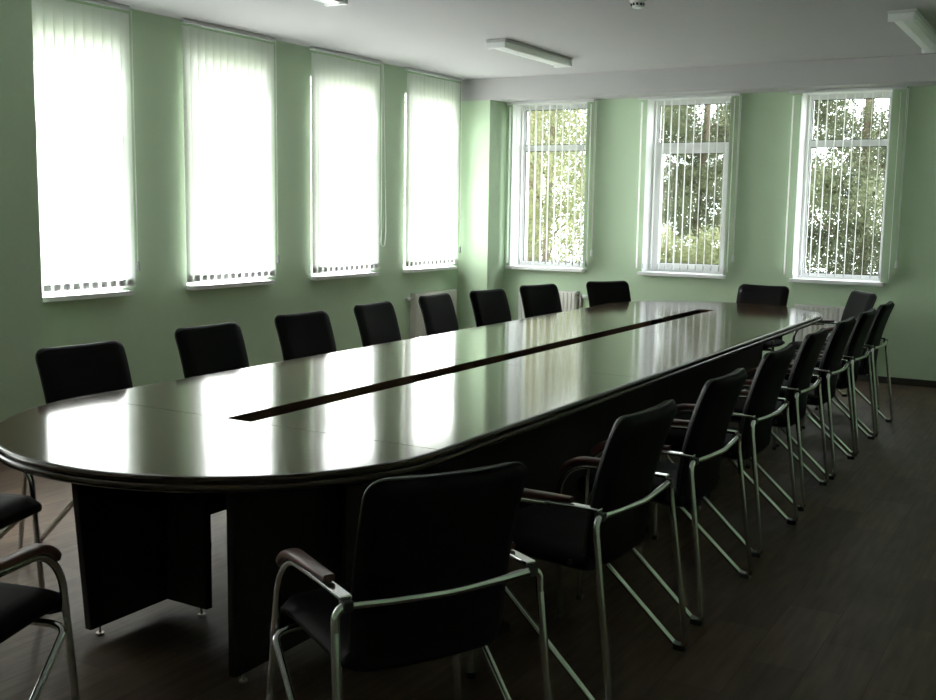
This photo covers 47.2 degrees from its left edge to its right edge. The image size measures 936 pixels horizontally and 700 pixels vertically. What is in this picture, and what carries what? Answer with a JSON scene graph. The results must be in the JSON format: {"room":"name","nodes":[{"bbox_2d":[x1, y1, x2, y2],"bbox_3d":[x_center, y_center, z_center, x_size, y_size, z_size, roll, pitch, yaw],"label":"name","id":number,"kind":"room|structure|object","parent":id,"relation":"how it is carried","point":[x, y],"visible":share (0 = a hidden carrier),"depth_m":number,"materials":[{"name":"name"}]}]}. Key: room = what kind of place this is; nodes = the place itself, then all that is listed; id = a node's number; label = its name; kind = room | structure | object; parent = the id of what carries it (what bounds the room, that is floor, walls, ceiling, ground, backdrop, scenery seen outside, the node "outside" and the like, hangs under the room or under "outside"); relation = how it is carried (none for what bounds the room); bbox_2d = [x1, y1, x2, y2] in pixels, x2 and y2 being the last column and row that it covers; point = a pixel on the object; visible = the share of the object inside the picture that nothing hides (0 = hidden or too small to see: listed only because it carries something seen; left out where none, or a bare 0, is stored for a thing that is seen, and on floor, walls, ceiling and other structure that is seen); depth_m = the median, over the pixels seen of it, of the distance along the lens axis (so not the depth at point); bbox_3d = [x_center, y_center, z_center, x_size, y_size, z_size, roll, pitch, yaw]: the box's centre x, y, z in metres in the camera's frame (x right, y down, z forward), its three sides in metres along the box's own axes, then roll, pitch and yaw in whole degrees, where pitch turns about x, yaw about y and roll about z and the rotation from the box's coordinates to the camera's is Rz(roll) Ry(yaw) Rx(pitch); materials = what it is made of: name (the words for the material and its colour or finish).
{"room":"conference room","nodes":[
{"label":"conference room","id":0,"kind":"room"},
{"bbox_2d":[0,0,45,421],"bbox_3d":[-2.884,-0.760,6.136,0.353,2.808,0.730,5,9,30],"label":"wall","id":1,"kind":"structure","parent":0,"point":[21,299],"depth_m":6.24,"materials":[{"name":"green paint"}]},
{"bbox_2d":[43,0,460,387],"bbox_3d":[-2.971,-0.827,6.629,0.300,2.808,11.600,5,9,30],"label":"wall","id":2,"kind":"structure","parent":0,"point":[145,322],"depth_m":8.22,"materials":[{"name":"green paint"}]},
{"bbox_2d":[42,287,133,302],"bbox_3d":[-2.674,-1.194,6.979,0.345,1.716,0.912,5,9,30],"label":"window","id":3,"kind":"structure","parent":2,"relation":"in","point":[106,292],"depth_m":7.12,"materials":[{"name":"white plastic"}]},
{"bbox_2d":[31,0,139,292],"bbox_3d":[-2.532,-1.320,6.884,0.046,1.876,1.023,5,9,30],"label":"vertical blind","id":4,"kind":"object","parent":3,"relation":"attached to","point":[81,52],"visible":0.84,"depth_m":6.96,"materials":[{"name":"white fabric"}]},
{"bbox_2d":[182,59,274,289],"bbox_3d":[-1.930,-1.351,8.243,0.345,1.716,0.912,5,9,30],"label":"window","id":5,"kind":"structure","parent":2,"relation":"in","point":[215,284],"depth_m":8.26,"materials":[{"name":"white plastic"}]},
{"bbox_2d":[180,18,279,282],"bbox_3d":[-1.788,-1.477,8.148,0.046,1.876,1.023,5,9,30],"label":"vertical blind","id":6,"kind":"object","parent":5,"relation":"attached to","point":[228,80],"visible":1,"depth_m":8.11,"materials":[{"name":"white fabric"}]},
{"bbox_2d":[310,75,378,279],"bbox_3d":[-1.193,-1.506,9.494,0.345,1.716,0.912,5,9,30],"label":"window","id":7,"kind":"structure","parent":2,"relation":"in","point":[358,273],"depth_m":9.49,"materials":[{"name":"white plastic"}]},
{"bbox_2d":[310,46,386,273],"bbox_3d":[-1.038,-1.634,9.413,0.054,1.876,1.062,5,9,30],"label":"vertical blind","id":8,"kind":"object","parent":7,"relation":"attached to","point":[345,93],"visible":1,"depth_m":9.37,"materials":[{"name":"white fabric"}]},
{"bbox_2d":[403,92,457,272],"bbox_3d":[-0.474,-1.657,10.715,0.345,1.716,0.912,5,9,30],"label":"window","id":9,"kind":"structure","parent":2,"relation":"in","point":[422,268],"depth_m":10.89,"materials":[{"name":"white plastic"}]},
{"bbox_2d":[405,67,461,266],"bbox_3d":[-0.332,-1.783,10.619,0.046,1.876,1.023,5,9,30],"label":"vertical blind","id":10,"kind":"object","parent":9,"relation":"attached to","point":[431,220],"visible":1,"depth_m":10.59,"materials":[{"name":"white fabric"}]},
{"bbox_2d":[405,289,456,338],"bbox_3d":[-0.372,-0.318,10.835,0.074,0.550,0.895,5,9,30],"label":"radiator","id":11,"kind":"object","parent":2,"relation":"attached to","point":[417,326],"visible":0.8,"depth_m":10.57,"materials":[{"name":"white metal"}]},
{"bbox_2d":[413,289,455,295],"bbox_3d":[-0.343,-0.585,10.848,0.060,0.016,0.784,5,9,30],"label":"grille","id":12,"kind":"object","parent":11,"relation":"attached to","point":[451,292],"depth_m":10.86,"materials":[{"name":"white metal"}]},
{"bbox_2d":[0,381,935,699],"bbox_3d":[-0.098,0.922,5.212,6.950,0.200,12.100,5,9,30],"label":"floor","id":13,"kind":"structure","parent":0,"point":[839,602],"depth_m":3.94,"materials":[{"name":"brown laminate"}]},
{"bbox_2d":[0,473,44,588],"bbox_3d":[-1.832,0.552,3.646,0.575,0.893,0.626,2,8,12],"label":"chair","id":14,"kind":"object","parent":13,"relation":"on","point":[14,508],"visible":0.55,"depth_m":3.75,"materials":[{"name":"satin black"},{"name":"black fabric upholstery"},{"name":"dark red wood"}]},
{"bbox_2d":[0,543,79,699],"bbox_3d":[-1.375,0.686,2.689,0.626,0.893,0.575,3,8,13],"label":"chair","id":15,"kind":"object","parent":13,"relation":"on","point":[21,606],"visible":1,"depth_m":2.78,"materials":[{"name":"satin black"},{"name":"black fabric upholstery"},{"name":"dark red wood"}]},
{"bbox_2d":[17,340,211,549],"bbox_3d":[-1.487,0.438,4.545,0.576,0.893,0.626,6,9,34],"label":"chair","id":16,"kind":"object","parent":13,"relation":"on","point":[74,371],"visible":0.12,"depth_m":4.56,"materials":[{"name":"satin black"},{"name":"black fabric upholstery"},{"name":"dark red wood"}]},
{"bbox_2d":[174,322,248,377],"bbox_3d":[-1.133,0.335,5.363,0.575,0.893,0.626,6,9,33],"label":"chair","id":17,"kind":"object","parent":13,"relation":"on","point":[215,348],"visible":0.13,"depth_m":5.39,"materials":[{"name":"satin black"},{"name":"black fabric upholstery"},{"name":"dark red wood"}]},
{"bbox_2d":[274,311,336,360],"bbox_3d":[-0.765,0.250,6.046,0.576,0.893,0.626,6,9,34],"label":"chair","id":18,"kind":"object","parent":13,"relation":"on","point":[301,335],"visible":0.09,"depth_m":6.08,"materials":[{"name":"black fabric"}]},
{"bbox_2d":[354,301,400,346],"bbox_3d":[-0.404,0.161,6.757,0.575,0.893,0.626,5,9,28],"label":"chair","id":19,"kind":"object","parent":13,"relation":"on","point":[377,323],"visible":0.14,"depth_m":6.77,"materials":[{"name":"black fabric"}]},
{"bbox_2d":[266,462,552,699],"bbox_3d":[-0.167,0.694,2.767,0.626,0.893,0.575,-4,9,-31],"label":"chair","id":20,"kind":"object","parent":13,"relation":"on","point":[432,552],"visible":1,"depth_m":2.57,"materials":[{"name":"satin chrome"},{"name":"black leather"},{"name":"dark red wood"}]},
{"bbox_2d":[0,301,822,683],"bbox_3d":[0.524,0.340,6.057,1.687,0.750,6.861,5,9,30],"label":"conference table","id":21,"kind":"object","parent":13,"relation":"on","point":[290,450],"visible":0.91,"depth_m":3.90,"materials":[{"name":"brown wood"}]},
{"bbox_2d":[418,293,467,336],"bbox_3d":[-0.037,0.068,7.498,0.575,0.893,0.626,5,9,28],"label":"chair","id":22,"kind":"object","parent":13,"relation":"on","point":[438,311],"visible":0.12,"depth_m":7.50,"materials":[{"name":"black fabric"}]},
{"bbox_2d":[469,288,511,326],"bbox_3d":[0.321,0.008,7.989,0.575,0.893,0.626,7,10,38],"label":"chair","id":23,"kind":"object","parent":13,"relation":"on","point":[491,306],"visible":0.15,"depth_m":8.03,"materials":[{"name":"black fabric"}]},
{"bbox_2d":[519,284,561,317],"bbox_3d":[0.723,-0.066,8.594,0.626,0.893,0.575,-6,10,-42],"label":"chair","id":24,"kind":"object","parent":13,"relation":"on","point":[543,299],"visible":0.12,"depth_m":8.66,"materials":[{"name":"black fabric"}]},
{"bbox_2d":[466,400,688,699],"bbox_3d":[0.359,0.601,3.526,0.575,0.893,0.626,6,9,33],"label":"chair","id":25,"kind":"object","parent":13,"relation":"on","point":[555,529],"visible":0.82,"depth_m":3.35,"materials":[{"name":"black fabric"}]},
{"bbox_2d":[586,280,630,306],"bbox_3d":[1.307,-0.127,9.115,0.626,0.893,0.575,-3,9,-28],"label":"chair","id":26,"kind":"object","parent":13,"relation":"on","point":[599,292],"visible":0.14,"depth_m":9.22,"materials":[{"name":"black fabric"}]},
{"bbox_2d":[575,368,752,625],"bbox_3d":[0.779,0.512,4.248,0.575,0.893,0.626,5,9,31],"label":"chair","id":27,"kind":"object","parent":13,"relation":"on","point":[696,474],"visible":0.65,"depth_m":4.05,"materials":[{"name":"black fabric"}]},
{"bbox_2d":[651,344,797,557],"bbox_3d":[1.206,0.415,5.023,0.575,0.893,0.626,5,9,31],"label":"chair","id":28,"kind":"object","parent":13,"relation":"on","point":[759,411],"visible":0.66,"depth_m":4.82,"materials":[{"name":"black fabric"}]},
{"bbox_2d":[736,284,793,362],"bbox_3d":[2.358,-0.085,8.916,0.626,0.893,0.575,6,9,36],"label":"chair","id":29,"kind":"object","parent":13,"relation":"on","point":[747,293],"visible":0.16,"depth_m":8.99,"materials":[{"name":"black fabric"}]},
{"bbox_2d":[706,328,828,511],"bbox_3d":[1.614,0.323,5.763,0.575,0.893,0.626,5,9,29],"label":"chair","id":30,"kind":"object","parent":13,"relation":"on","point":[797,388],"visible":0.64,"depth_m":5.53,"materials":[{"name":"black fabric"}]},
{"bbox_2d":[745,317,856,479],"bbox_3d":[1.997,0.242,6.415,0.575,0.893,0.626,5,9,30],"label":"chair","id":31,"kind":"object","parent":13,"relation":"on","point":[828,370],"visible":0.66,"depth_m":6.17,"materials":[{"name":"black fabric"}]},
{"bbox_2d":[776,308,876,456],"bbox_3d":[2.345,0.169,7.006,0.575,0.893,0.626,5,9,30],"label":"chair","id":32,"kind":"object","parent":13,"relation":"on","point":[854,347],"visible":0.59,"depth_m":6.76,"materials":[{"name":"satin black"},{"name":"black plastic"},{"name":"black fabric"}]},
{"bbox_2d":[788,290,879,409],"bbox_3d":[2.886,-0.020,8.490,0.576,0.893,0.626,0,8,-4],"label":"chair","id":33,"kind":"object","parent":13,"relation":"on","point":[858,302],"visible":0.28,"depth_m":8.46,"materials":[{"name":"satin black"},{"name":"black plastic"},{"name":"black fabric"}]},
{"bbox_2d":[802,301,894,436],"bbox_3d":[2.699,0.095,7.606,0.575,0.893,0.626,5,9,30],"label":"chair","id":34,"kind":"object","parent":13,"relation":"on","point":[872,342],"visible":0.57,"depth_m":7.36,"materials":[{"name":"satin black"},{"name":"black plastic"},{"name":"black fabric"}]},
{"bbox_2d":[457,100,506,329],"bbox_3d":[0.145,-1.291,11.295,0.353,2.593,0.361,5,9,30],"label":"wall","id":35,"kind":"structure","parent":0,"point":[482,163],"depth_m":11.13,"materials":[{"name":"green paint"}]},
{"bbox_2d":[102,0,935,79],"bbox_3d":[-0.053,-2.060,4.816,6.950,0.200,12.100,5,9,30],"label":"ceiling","id":36,"kind":"structure","parent":0,"point":[444,37],"depth_m":7.80,"materials":[{"name":"paint"}]},
{"bbox_2d":[314,0,347,6],"bbox_3d":[-1.212,-2.096,5.984,0.176,0.070,1.588,5,9,30],"label":"ceiling light","id":37,"kind":"object","parent":36,"relation":"attached to","point":[327,3],"visible":1,"depth_m":6.60,"materials":[{"name":"grey plastic"}]},
{"bbox_2d":[314,0,342,3],"bbox_3d":[-1.212,-2.086,5.985,0.160,0.046,1.520,5,9,30],"label":"diffuser","id":38,"kind":"object","parent":37,"relation":"attached to","point":[322,1],"depth_m":6.58,"materials":[{"name":"white plastic"}]},
{"bbox_2d":[486,38,571,67],"bbox_3d":[0.527,-2.453,8.866,0.176,0.070,1.238,5,9,30],"label":"ceiling light","id":39,"kind":"object","parent":36,"relation":"attached to","point":[505,45],"visible":1,"depth_m":8.71,"materials":[{"name":"grey plastic"}]},
{"bbox_2d":[629,0,645,8],"bbox_3d":[1.063,-2.167,6.701,0.104,0.050,0.104,5,9,30],"label":"smoke detector","id":40,"kind":"object","parent":36,"relation":"attached to","point":[635,4],"visible":1,"depth_m":6.67,"materials":[{"name":"white plastic"}]},
{"bbox_2d":[887,9,935,52],"bbox_3d":[3.190,-2.240,7.564,0.176,0.070,1.588,5,9,30],"label":"ceiling light","id":41,"kind":"object","parent":36,"relation":"attached to","point":[912,22],"visible":1,"depth_m":7.22,"materials":[{"name":"grey plastic"}]},
{"bbox_2d":[503,86,935,380],"bbox_3d":[2.901,-1.196,10.069,6.950,2.808,0.300,5,9,30],"label":"wall","id":42,"kind":"structure","parent":0,"point":[762,165],"depth_m":9.94,"materials":[{"name":"green paint"}]},
{"bbox_2d":[505,102,586,271],"bbox_3d":[0.876,-1.693,11.139,0.892,1.716,0.345,5,9,30],"label":"window","id":43,"kind":"structure","parent":42,"relation":"in","point":[542,266],"depth_m":11.32,"materials":[{"name":"white plastic"}]},
{"bbox_2d":[506,99,596,265],"bbox_3d":[0.834,-1.705,10.949,1.016,1.655,0.086,5,9,30],"label":"vertical blind","id":44,"kind":"object","parent":43,"relation":"attached to","point":[576,100],"visible":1,"depth_m":10.97,"materials":[{"name":"white fabric"}]},
{"bbox_2d":[518,290,587,319],"bbox_3d":[0.879,-0.351,11.146,0.775,0.550,0.074,5,9,30],"label":"radiator","id":45,"kind":"object","parent":42,"relation":"attached to","point":[569,300],"visible":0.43,"depth_m":11.01,"materials":[{"name":"white metal"}]},
{"bbox_2d":[558,290,575,292],"bbox_3d":[0.838,-0.616,11.141,0.664,0.016,0.060,5,9,30],"label":"grille","id":46,"kind":"object","parent":45,"relation":"attached to","point":[559,291],"depth_m":11.01,"materials":[{"name":"white metal"}]},
{"bbox_2d":[637,96,730,278],"bbox_3d":[2.150,-1.576,10.403,0.872,1.716,0.345,5,9,30],"label":"window","id":47,"kind":"structure","parent":42,"relation":"in","point":[714,274],"depth_m":10.56,"materials":[{"name":"white plastic"}]},
{"bbox_2d":[635,93,741,271],"bbox_3d":[2.081,-1.591,10.229,1.016,1.655,0.088,5,9,30],"label":"vertical blind","id":48,"kind":"object","parent":47,"relation":"attached to","point":[722,94],"visible":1,"depth_m":10.25,"materials":[{"name":"white fabric"}]},
{"bbox_2d":[460,54,935,102],"bbox_3d":[2.797,-2.442,9.590,6.450,0.215,0.361,5,9,30],"label":"beam","id":49,"kind":"structure","parent":42,"relation":"attached to","point":[911,70],"depth_m":9.73,"materials":[{"name":"paint"}]},
{"bbox_2d":[795,303,876,340],"bbox_3d":[3.323,-0.127,9.735,0.708,0.550,0.074,5,9,30],"label":"radiator","id":50,"kind":"object","parent":42,"relation":"attached to","point":[835,313],"visible":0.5,"depth_m":9.74,"materials":[{"name":"white metal"}]},
{"bbox_2d":[795,304,844,308],"bbox_3d":[3.328,-0.388,9.703,0.704,0.016,0.060,5,9,30],"label":"grille","id":51,"kind":"object","parent":50,"relation":"attached to","point":[801,306],"depth_m":9.76,"materials":[{"name":"white metal"}]},
{"bbox_2d":[789,90,892,285],"bbox_3d":[3.403,-1.461,9.679,0.817,1.716,0.345,5,9,30],"label":"window","id":52,"kind":"structure","parent":42,"relation":"in","point":[847,279],"depth_m":9.81,"materials":[{"name":"white plastic"}]},
{"bbox_2d":[783,86,908,278],"bbox_3d":[3.328,-1.476,9.508,1.016,1.655,0.089,5,9,30],"label":"vertical blind","id":53,"kind":"object","parent":52,"relation":"attached to","point":[893,87],"visible":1,"depth_m":9.53,"materials":[{"name":"white fabric"}]},
{"bbox_2d":[857,375,935,387],"bbox_3d":[2.997,0.201,10.001,6.097,0.060,0.016,5,9,30],"label":"baseboard","id":54,"kind":"structure","parent":42,"relation":"attached to","point":[881,379],"depth_m":9.49,"materials":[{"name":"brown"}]},
{"label":"outside","id":55,"kind":"structure","parent":0,"visible":0},
{"bbox_3d":[5.058,2.368,20.737,80.000,0.200,100.000,5,9,30],"label":"ground","id":56,"kind":"structure","parent":55,"visible":0},
{"bbox_2d":[310,87,423,262],"bbox_3d":[-6.959,-7.683,24.409,6.000,18.400,15.700,5,9,30],"label":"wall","id":57,"kind":"structure","parent":56,"relation":"on","point":[310,87],"depth_m":27.98,"materials":[{"name":"paint"}]},
{"bbox_2d":[404,111,586,260],"bbox_3d":[1.532,-3.165,26.128,5.400,9.252,5.683,7,10,40],"label":"tree","id":58,"kind":"object","parent":56,"relation":"on","point":[532,135],"visible":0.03,"depth_m":25.83,"materials":[{"name":"green plant"}]},
{"bbox_2d":[526,109,586,262],"bbox_3d":[1.210,-1.662,18.115,2.641,8.368,2.746,4,8,25],"label":"tree","id":59,"kind":"object","parent":56,"relation":"on","point":[553,112],"visible":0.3,"depth_m":17.52,"materials":[{"name":"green plant"}]},
{"bbox_2d":[573,104,730,262],"bbox_3d":[4.285,-2.011,21.002,3.760,8.390,3.725,4,8,26],"label":"tree","id":60,"kind":"object","parent":56,"relation":"on","point":[721,123],"visible":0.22,"depth_m":20.24,"materials":[{"name":"green plant"}]},
{"bbox_2d":[660,219,719,263],"bbox_3d":[3.301,0.310,17.137,1.986,4.780,1.843,5,9,30],"label":"bush","id":61,"kind":"object","parent":56,"relation":"on","point":[692,256],"visible":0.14,"depth_m":16.72,"materials":[{"name":"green plant"}]},
{"bbox_2d":[805,99,888,274],"bbox_3d":[5.364,-0.994,14.780,3.305,8.043,3.277,6,9,33],"label":"tree","id":62,"kind":"object","parent":56,"relation":"on","point":[871,174],"visible":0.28,"depth_m":14.52,"materials":[{"name":"green plant"}]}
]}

